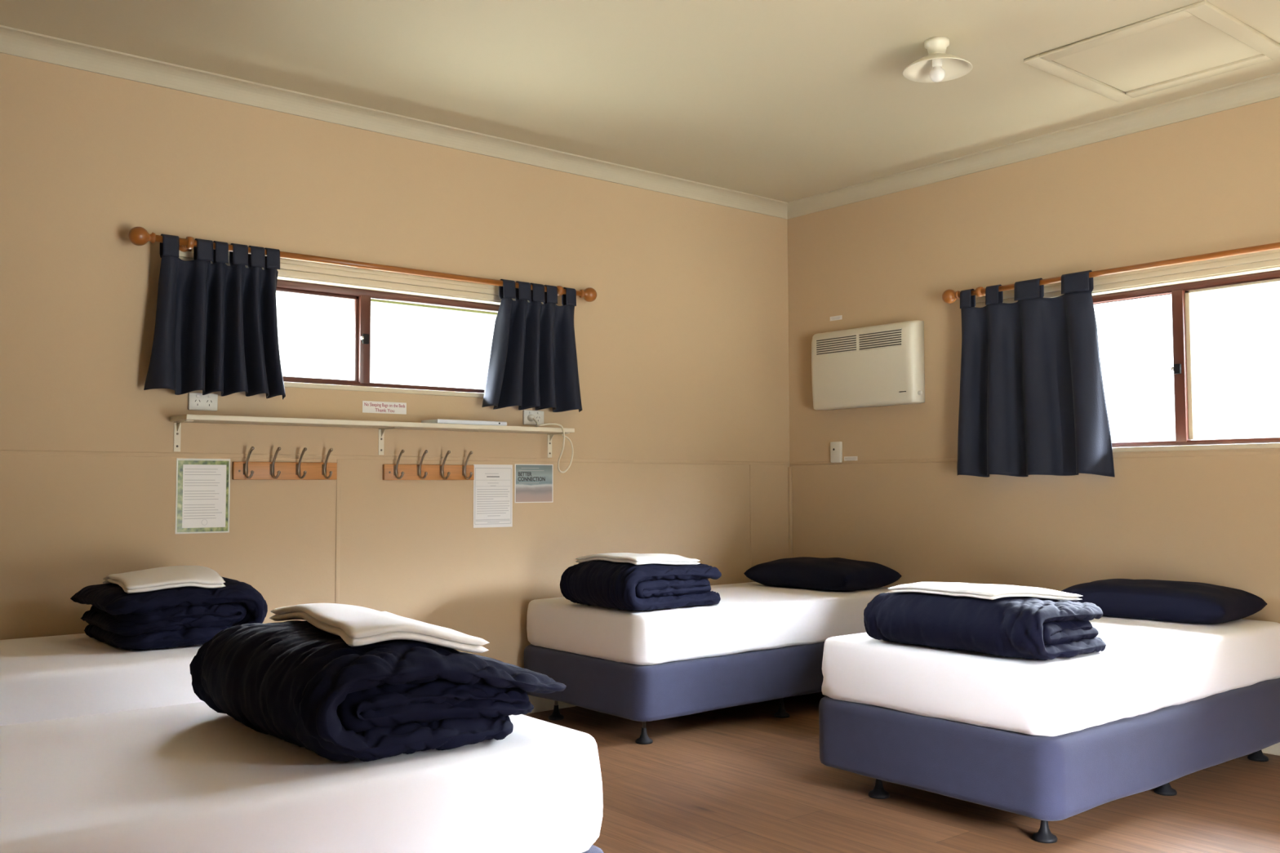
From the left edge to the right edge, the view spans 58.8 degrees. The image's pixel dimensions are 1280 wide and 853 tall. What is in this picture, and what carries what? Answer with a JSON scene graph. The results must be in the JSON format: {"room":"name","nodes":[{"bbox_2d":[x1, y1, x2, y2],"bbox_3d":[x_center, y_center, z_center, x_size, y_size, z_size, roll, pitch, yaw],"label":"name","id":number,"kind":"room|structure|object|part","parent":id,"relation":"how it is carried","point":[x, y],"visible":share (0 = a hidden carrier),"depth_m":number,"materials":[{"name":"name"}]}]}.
{"room":"dormitory","nodes":[
{"label":"dormitory","id":0,"kind":"room"},
{"bbox_2d":[0,53,789,695],"bbox_3d":[-1.269,-0.019,4.970,5.690,2.730,0.120,2,-4,-39],"label":"wall","id":1,"kind":"structure","parent":0,"point":[682,345],"depth_m":4.92,"materials":[{"name":"beige paint"}]},
{"bbox_2d":[175,457,230,533],"bbox_3d":[-1.729,0.275,4.496,0.210,0.295,0.003,2,-4,-39],"label":"notice","id":2,"kind":"object","parent":1,"relation":"attached to","point":[202,493],"visible":1,"depth_m":4.49,"materials":[{"name":"white paper"}]},
{"bbox_2d":[187,392,217,411],"bbox_3d":[-1.734,-0.098,4.505,0.114,0.068,0.016,2,-4,-39],"label":"power outlet","id":3,"kind":"object","parent":1,"relation":"attached to","point":[196,402],"visible":1,"depth_m":4.50,"materials":[{"name":"beige plastic"}]},
{"bbox_2d":[231,446,337,479],"bbox_3d":[-1.450,0.153,4.688,0.441,0.134,0.071,2,-4,-39],"label":"hook rail","id":4,"kind":"object","parent":1,"relation":"attached to","point":[246,470],"visible":1,"depth_m":4.69,"materials":[{"name":"brown wood"}]},
{"bbox_2d":[335,459,341,604],"bbox_3d":[-1.288,0.700,4.835,0.018,1.120,0.003,2,-4,-39],"label":"trim","id":5,"kind":"structure","parent":1,"relation":"attached to","point":[339,461],"depth_m":4.85,"materials":[{"name":"beige paint"}]},
{"bbox_2d":[178,248,543,397],"bbox_3d":[-1.163,-0.417,5.057,1.820,0.537,0.123,2,-4,-39],"label":"window","id":6,"kind":"structure","parent":1,"relation":"in","point":[359,285],"depth_m":5.02,"materials":[{"name":"brown wood"}]},
{"bbox_3d":[-1.530,-0.394,4.805,0.766,0.389,0.015,2,-4,-39],"label":"sash frame","id":7,"kind":"part","parent":6,"relation":"part of","materials":[{"name":"brown metal"}]},
{"bbox_3d":[-1.132,-0.651,5.030,1.820,0.072,0.021,2,-4,-39],"label":"head architrave","id":8,"kind":"part","parent":6,"relation":"part of","materials":[{"name":"beige paint"}]},
{"bbox_3d":[-1.186,-0.387,5.084,1.723,0.443,0.050,2,-4,-39],"label":"frame","id":9,"kind":"part","parent":6,"relation":"part of","materials":[{"name":"brown wood"}]},
{"bbox_2d":[128,226,596,302],"bbox_3d":[-1.091,-0.686,4.994,2.203,0.074,0.126,2,-4,-39],"label":"curtain rod","id":10,"kind":"object","parent":1,"relation":"attached to","point":[138,236],"visible":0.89,"depth_m":4.85,"materials":[{"name":"brown wood"}]},
{"bbox_2d":[143,233,285,399],"bbox_3d":[-1.661,-0.426,4.494,0.553,0.611,0.107,2,-4,-39],"label":"curtain","id":11,"kind":"object","parent":10,"relation":"hanging from","point":[215,330],"visible":1,"depth_m":4.47,"materials":[{"name":"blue fabric"}]},
{"bbox_2d":[481,279,582,412],"bbox_3d":[-0.503,-0.380,5.443,0.576,0.610,0.103,2,-4,-39],"label":"curtain","id":12,"kind":"object","parent":10,"relation":"hanging from","point":[533,360],"visible":1,"depth_m":5.42,"materials":[{"name":"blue fabric"}]},
{"bbox_2d":[169,413,574,457],"bbox_3d":[-1.070,0.053,4.922,1.812,0.136,0.200,2,-4,-39],"label":"wall shelf","id":13,"kind":"object","parent":1,"relation":"attached to","point":[382,426],"visible":1,"depth_m":4.75,"materials":[{"name":"beige paint"}]},
{"bbox_2d":[421,418,506,426],"bbox_3d":[-0.794,-0.015,5.139,0.360,0.020,0.151,2,-4,-39],"label":"flat device","id":14,"kind":"object","parent":13,"relation":"on","point":[437,420],"visible":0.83,"depth_m":5.06,"materials":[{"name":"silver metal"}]},
{"bbox_2d":[527,414,573,473],"bbox_3d":[-0.404,0.080,5.422,0.242,0.284,0.208,1,-3,-22],"label":"cable","id":15,"kind":"object","parent":13,"relation":"on","point":[531,417],"visible":1,"depth_m":5.43,"materials":[{"name":"beige plastic"}]},
{"bbox_2d":[362,400,406,414],"bbox_3d":[-1.127,-0.083,5.011,0.211,0.052,0.002,2,-4,-39],"label":"wall sign","id":16,"kind":"object","parent":1,"relation":"attached to","point":[368,406],"visible":1,"depth_m":5.01,"materials":[{"name":"white paper"}]},
{"bbox_2d":[275,291,497,318],"bbox_3d":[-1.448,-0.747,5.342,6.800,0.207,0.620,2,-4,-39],"label":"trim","id":17,"kind":"structure","parent":1,"relation":"attached to","point":[373,302],"depth_m":5.84,"materials":[{"name":"white paint"}]},
{"bbox_2d":[0,24,787,219],"bbox_3d":[-1.211,-1.349,4.963,5.450,0.075,0.075,2,-4,-39],"label":"trim","id":18,"kind":"structure","parent":1,"relation":"attached to","point":[13,41],"depth_m":4.92,"materials":[{"name":"beige paint"}]},
{"bbox_2d":[0,449,790,465],"bbox_3d":[-1.229,0.134,4.914,5.450,0.018,0.005,2,-4,-39],"label":"trim","id":19,"kind":"structure","parent":1,"relation":"attached to","point":[7,452],"depth_m":4.87,"materials":[{"name":"beige paint"}]},
{"bbox_2d":[382,449,474,479],"bbox_3d":[-0.934,0.174,5.111,0.455,0.134,0.071,2,-4,-39],"label":"hook rail","id":20,"kind":"object","parent":1,"relation":"attached to","point":[390,472],"visible":1,"depth_m":5.11,"materials":[{"name":"brown wood"}]},
{"bbox_2d":[473,464,512,528],"bbox_3d":[-0.692,0.327,5.347,0.214,0.295,0.002,2,-4,-39],"label":"paper notice","id":21,"kind":"object","parent":1,"relation":"attached to","point":[492,483],"visible":1,"depth_m":5.34,"materials":[{"name":"white paper"}]},
{"bbox_2d":[523,409,543,425],"bbox_3d":[-0.515,-0.042,5.503,0.118,0.070,0.016,2,-4,-39],"label":"power outlet","id":22,"kind":"object","parent":1,"relation":"attached to","point":[539,415],"visible":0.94,"depth_m":5.50,"materials":[{"name":"beige plastic"}]},
{"bbox_2d":[514,463,553,502],"bbox_3d":[-0.512,0.276,5.497,0.222,0.186,0.003,2,-4,-39],"label":"poster","id":23,"kind":"object","parent":1,"relation":"attached to","point":[534,483],"visible":1,"depth_m":5.50,"materials":[{"name":"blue paper"}]},
{"bbox_2d":[526,695,575,714],"bbox_3d":[-1.223,1.299,4.850,5.450,0.085,0.014,2,-4,-39],"label":"baseboard","id":24,"kind":"structure","parent":1,"relation":"attached to","point":[540,704],"depth_m":5.46,"materials":[{"name":"beige paint"}]},
{"bbox_2d":[749,464,752,582],"bbox_3d":[0.630,0.776,6.408,0.018,1.120,0.003,2,-4,-39],"label":"trim","id":25,"kind":"structure","parent":1,"relation":"attached to","point":[750,465],"depth_m":6.42,"materials":[{"name":"beige paint"}]},
{"bbox_2d":[787,466,792,558],"bbox_3d":[0.876,0.791,6.600,0.018,1.109,0.018,2,-4,-39],"label":"trim","id":26,"kind":"structure","parent":1,"relation":"attached to","point":[789,468],"depth_m":6.61,"materials":[{"name":"beige paint"}]},
{"bbox_2d":[0,0,1279,202],"bbox_3d":[0.350,-1.539,3.067,5.690,0.100,5.240,2,-4,-39],"label":"ceiling","id":27,"kind":"structure","parent":0,"point":[784,100],"depth_m":4.45,"materials":[{"name":"beige paint"}]},
{"bbox_2d":[902,36,972,82],"bbox_3d":[1.103,-1.355,4.213,0.252,0.154,0.252,2,-4,-39],"label":"ceiling light","id":28,"kind":"object","parent":27,"relation":"attached to","point":[938,66],"visible":1,"depth_m":4.21,"materials":[{"name":"beige"}]},
{"bbox_3d":[1.103,-1.350,4.213,0.252,0.060,0.252,2,-4,-39],"label":"lamp shade","id":29,"kind":"part","parent":28,"relation":"part of","materials":[{"name":"beige"}]},
{"bbox_3d":[1.103,-1.308,4.210,0.056,0.060,0.056,2,-4,-39],"label":"bulb","id":30,"kind":"part","parent":28,"relation":"part of","materials":[{"name":"white glass"}]},
{"bbox_2d":[1023,0,1279,102],"bbox_3d":[1.982,-1.419,4.356,0.727,0.016,0.690,2,-4,-39],"label":"ceiling hatch","id":31,"kind":"object","parent":27,"relation":"attached to","point":[1200,40],"visible":1,"depth_m":4.34,"materials":[{"name":"beige paint"}]},
{"bbox_3d":[1.982,-1.424,4.356,0.587,0.005,0.554,2,-4,-39],"label":"hatch panel","id":32,"kind":"part","parent":31,"relation":"part of","materials":[{"name":"beige paint"}]},
{"bbox_2d":[522,691,1279,852],"bbox_3d":[0.359,1.287,2.921,5.690,0.100,5.240,2,-4,-39],"label":"floor","id":33,"kind":"structure","parent":0,"point":[741,779],"depth_m":3.84,"materials":[{"name":"brown wood"}]},
{"bbox_2d":[0,633,204,725],"bbox_3d":[-2.182,0.995,3.469,1.905,0.556,0.918,2,-4,-39],"label":"bed","id":34,"kind":"object","parent":33,"relation":"on","point":[50,677],"visible":0.2,"depth_m":3.43,"materials":[{"name":"white fabric"}]},
{"bbox_2d":[70,577,267,650],"bbox_3d":[-1.644,0.632,3.956,0.534,0.210,0.576,2,-4,-39],"label":"duvet","id":35,"kind":"object","parent":34,"relation":"on","point":[173,617],"visible":0.85,"depth_m":3.74,"materials":[{"name":"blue fabric"}]},
{"bbox_2d":[102,565,225,593],"bbox_3d":[-1.661,0.525,3.944,0.316,0.063,0.518,2,-4,-33],"label":"sheet","id":36,"kind":"object","parent":35,"relation":"on","point":[174,576],"visible":1,"depth_m":3.80,"materials":[{"name":"white fabric"}]},
{"bbox_2d":[0,702,603,852],"bbox_3d":[-1.092,0.915,2.124,1.920,0.569,0.994,2,-4,-39],"label":"bed","id":37,"kind":"object","parent":33,"relation":"on","point":[192,777],"visible":0.71,"depth_m":2.09,"materials":[{"name":"white fabric"}]},
{"bbox_2d":[189,620,566,762],"bbox_3d":[-0.577,0.533,2.477,0.614,0.221,0.702,2,-4,-39],"label":"duvet","id":38,"kind":"object","parent":37,"relation":"on","point":[298,682],"visible":0.99,"depth_m":2.20,"materials":[{"name":"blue fabric"}]},
{"bbox_2d":[269,603,489,653],"bbox_3d":[-0.595,0.433,2.507,0.308,0.088,0.666,2,-3,-32],"label":"sheet","id":39,"kind":"object","parent":38,"relation":"on","point":[357,626],"visible":1,"depth_m":2.28,"materials":[{"name":"white fabric"}]},
{"bbox_2d":[523,582,890,744],"bbox_3d":[0.439,1.101,5.615,1.884,0.550,0.918,2,-4,-39],"label":"bed","id":40,"kind":"object","parent":33,"relation":"on","point":[761,642],"visible":0.72,"depth_m":5.02,"materials":[{"name":"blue fabric"}]},
{"bbox_3d":[-0.391,1.331,5.293,0.074,0.062,0.074,2,-4,-39],"label":"leg","id":41,"kind":"part","parent":40,"relation":"part of","materials":[{"name":"black plastic"}]},
{"bbox_2d":[560,560,721,610],"bbox_3d":[0.012,0.697,5.107,0.603,0.201,0.515,2,-4,-39],"label":"duvet","id":42,"kind":"object","parent":40,"relation":"on","point":[605,584],"visible":0.91,"depth_m":4.91,"materials":[{"name":"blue fabric"}]},
{"bbox_2d":[575,552,700,564],"bbox_3d":[-0.007,0.593,5.097,0.421,0.053,0.431,2,-4,-39],"label":"sheet","id":43,"kind":"object","parent":42,"relation":"on","point":[628,557],"visible":1,"depth_m":4.97,"materials":[{"name":"white fabric"}]},
{"bbox_3d":[0.017,1.304,4.796,0.074,0.062,0.074,2,-4,-39],"label":"leg","id":44,"kind":"part","parent":40,"relation":"part of","materials":[{"name":"black plastic"}]},
{"bbox_3d":[0.017,1.250,4.799,0.044,0.050,0.043,2,-4,-39],"label":"stem","id":45,"kind":"part","parent":40,"relation":"part of","materials":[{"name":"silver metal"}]},
{"bbox_3d":[0.439,0.936,5.625,1.872,0.220,0.907,2,-4,-39],"label":"mattress","id":46,"kind":"part","parent":40,"relation":"part of","materials":[{"name":"white fabric"}]},
{"bbox_3d":[0.666,1.330,5.328,0.074,0.062,0.074,2,-4,-39],"label":"leg","id":47,"kind":"part","parent":40,"relation":"part of","materials":[{"name":"black plastic"}]},
{"bbox_2d":[743,556,902,591],"bbox_3d":[0.959,0.767,5.994,0.470,0.147,0.680,3,-4,-42],"label":"pillow","id":48,"kind":"object","parent":40,"relation":"on","point":[830,574],"visible":1,"depth_m":5.82,"materials":[{"name":"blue fabric"}]},
{"bbox_2d":[818,615,1279,843],"bbox_3d":[1.601,1.032,4.264,1.787,0.542,0.953,2,-4,-39],"label":"bed","id":49,"kind":"object","parent":33,"relation":"on","point":[1163,703],"visible":0.78,"depth_m":3.71,"materials":[{"name":"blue fabric"}]},
{"bbox_3d":[0.834,1.258,3.960,0.074,0.062,0.074,2,-4,-39],"label":"leg","id":50,"kind":"part","parent":49,"relation":"part of","materials":[{"name":"black plastic"}]},
{"bbox_2d":[863,591,1106,660],"bbox_3d":[1.156,0.646,3.820,0.487,0.180,0.702,2,-4,-39],"label":"duvet","id":51,"kind":"object","parent":49,"relation":"on","point":[1028,628],"visible":0.93,"depth_m":3.60,"materials":[{"name":"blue fabric"}]},
{"bbox_2d":[886,582,1081,600],"bbox_3d":[1.152,0.554,3.821,0.367,0.049,0.520,2,-4,-39],"label":"sheet","id":52,"kind":"object","parent":51,"relation":"on","point":[984,591],"visible":1,"depth_m":3.71,"materials":[{"name":"white fabric"}]},
{"bbox_3d":[1.236,1.232,3.470,0.074,0.062,0.074,2,-4,-39],"label":"leg","id":53,"kind":"part","parent":49,"relation":"part of","materials":[{"name":"black plastic"}]},
{"bbox_3d":[1.600,0.871,4.272,1.774,0.218,0.940,2,-4,-39],"label":"mattress","id":54,"kind":"part","parent":49,"relation":"part of","materials":[{"name":"white fabric"}]},
{"bbox_2d":[1060,578,1266,623],"bbox_3d":[2.130,0.706,4.686,0.450,0.143,0.700,3,-4,-43],"label":"pillow","id":55,"kind":"object","parent":49,"relation":"on","point":[1196,602],"visible":0.9,"depth_m":4.50,"materials":[{"name":"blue fabric"}]},
{"bbox_3d":[1.845,1.257,3.989,0.074,0.062,0.074,2,-4,-39],"label":"leg","id":56,"kind":"part","parent":49,"relation":"part of","materials":[{"name":"black plastic"}]},
{"bbox_3d":[2.433,1.280,4.470,0.074,0.062,0.074,2,-4,-39],"label":"leg","id":57,"kind":"part","parent":49,"relation":"part of","materials":[{"name":"black plastic"}]},
{"bbox_2d":[786,97,1279,623],"bbox_3d":[2.546,-0.043,4.712,0.120,2.730,5.120,2,-4,-39],"label":"wall","id":58,"kind":"structure","parent":0,"point":[1209,183],"depth_m":5.48,"materials":[{"name":"beige paint"}]},
{"bbox_2d":[830,441,842,462],"bbox_3d":[1.098,0.144,6.356,0.024,0.117,0.074,2,-4,-39],"label":"switch plate","id":59,"kind":"object","parent":58,"relation":"attached to","point":[836,447],"visible":1,"depth_m":6.34,"materials":[{"name":"beige plastic"}]},
{"bbox_2d":[830,315,842,320],"bbox_3d":[1.105,-0.611,6.401,0.001,0.024,0.088,2,-4,-39],"label":"wall label","id":60,"kind":"object","parent":58,"relation":"attached to","point":[840,317],"visible":1,"depth_m":6.40,"materials":[{"name":"white paper"}]},
{"bbox_2d":[844,456,857,461],"bbox_3d":[1.167,0.181,6.288,0.001,0.030,0.096,2,-4,-39],"label":"wall label","id":61,"kind":"object","parent":58,"relation":"attached to","point":[846,458],"visible":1,"depth_m":6.29,"materials":[{"name":"white paper"}]},
{"bbox_2d":[811,320,924,409],"bbox_3d":[1.222,-0.325,6.161,0.108,0.438,0.728,2,-4,-39],"label":"heater","id":62,"kind":"object","parent":58,"relation":"attached to","point":[879,365],"visible":1,"depth_m":6.08,"materials":[{"name":"beige metal"}]},
{"bbox_2d":[815,328,902,355],"bbox_3d":[1.180,-0.455,6.148,0.018,0.096,0.587,2,-4,-39],"label":"grille","id":63,"kind":"object","parent":62,"relation":"attached to","point":[864,341],"depth_m":6.13,"materials":[{"name":"beige metal"}]},
{"bbox_2d":[787,72,1279,218],"bbox_3d":[2.428,-1.369,4.765,0.075,0.075,5.000,2,-4,-39],"label":"trim","id":64,"kind":"structure","parent":58,"relation":"attached to","point":[1266,87],"depth_m":5.35,"materials":[{"name":"beige paint"}]},
{"bbox_2d":[790,450,1279,465],"bbox_3d":[2.461,0.113,4.709,0.005,0.018,4.995,2,-4,-39],"label":"trim","id":65,"kind":"structure","parent":58,"relation":"attached to","point":[1259,452],"depth_m":5.03,"materials":[{"name":"beige paint"}]},
{"bbox_2d":[942,242,1279,303],"bbox_3d":[2.330,-0.702,4.813,0.126,0.074,2.443,2,-4,-39],"label":"curtain rod","id":66,"kind":"object","parent":58,"relation":"attached to","point":[948,296],"visible":0.9,"depth_m":4.92,"materials":[{"name":"brown wood"}]},
{"bbox_2d":[957,270,1115,477],"bbox_3d":[1.836,-0.225,5.373,0.101,0.934,0.783,2,-4,-39],"label":"curtain","id":67,"kind":"object","parent":66,"relation":"hanging from","point":[1032,397],"visible":1,"depth_m":5.32,"materials":[{"name":"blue fabric"}]},
{"bbox_2d":[974,248,1279,452],"bbox_3d":[2.367,-0.300,4.916,0.123,0.809,2.140,2,-4,-39],"label":"window","id":68,"kind":"structure","parent":58,"relation":"in","point":[1180,280],"depth_m":4.93,"materials":[{"name":"brown wood"}]},
{"bbox_3d":[2.327,-0.670,4.903,0.021,0.072,2.140,2,-4,-39],"label":"head architrave","id":69,"kind":"part","parent":68,"relation":"part of","materials":[{"name":"beige paint"}]},
{"bbox_3d":[2.396,-0.271,4.938,0.050,0.715,2.044,2,-4,-39],"label":"frame","id":70,"kind":"part","parent":68,"relation":"part of","materials":[{"name":"brown wood"}]},
{"bbox_3d":[2.698,-0.289,4.574,0.015,0.651,1.024,2,-4,-39],"label":"sash frame","id":71,"kind":"part","parent":68,"relation":"part of","materials":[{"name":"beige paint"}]},
{"bbox_2d":[1261,742,1279,755],"bbox_3d":[2.464,1.278,4.642,0.014,0.085,4.986,2,-4,-39],"label":"baseboard","id":72,"kind":"structure","parent":58,"relation":"attached to","point":[1274,749],"depth_m":4.54,"materials":[{"name":"beige paint"}]}
]}

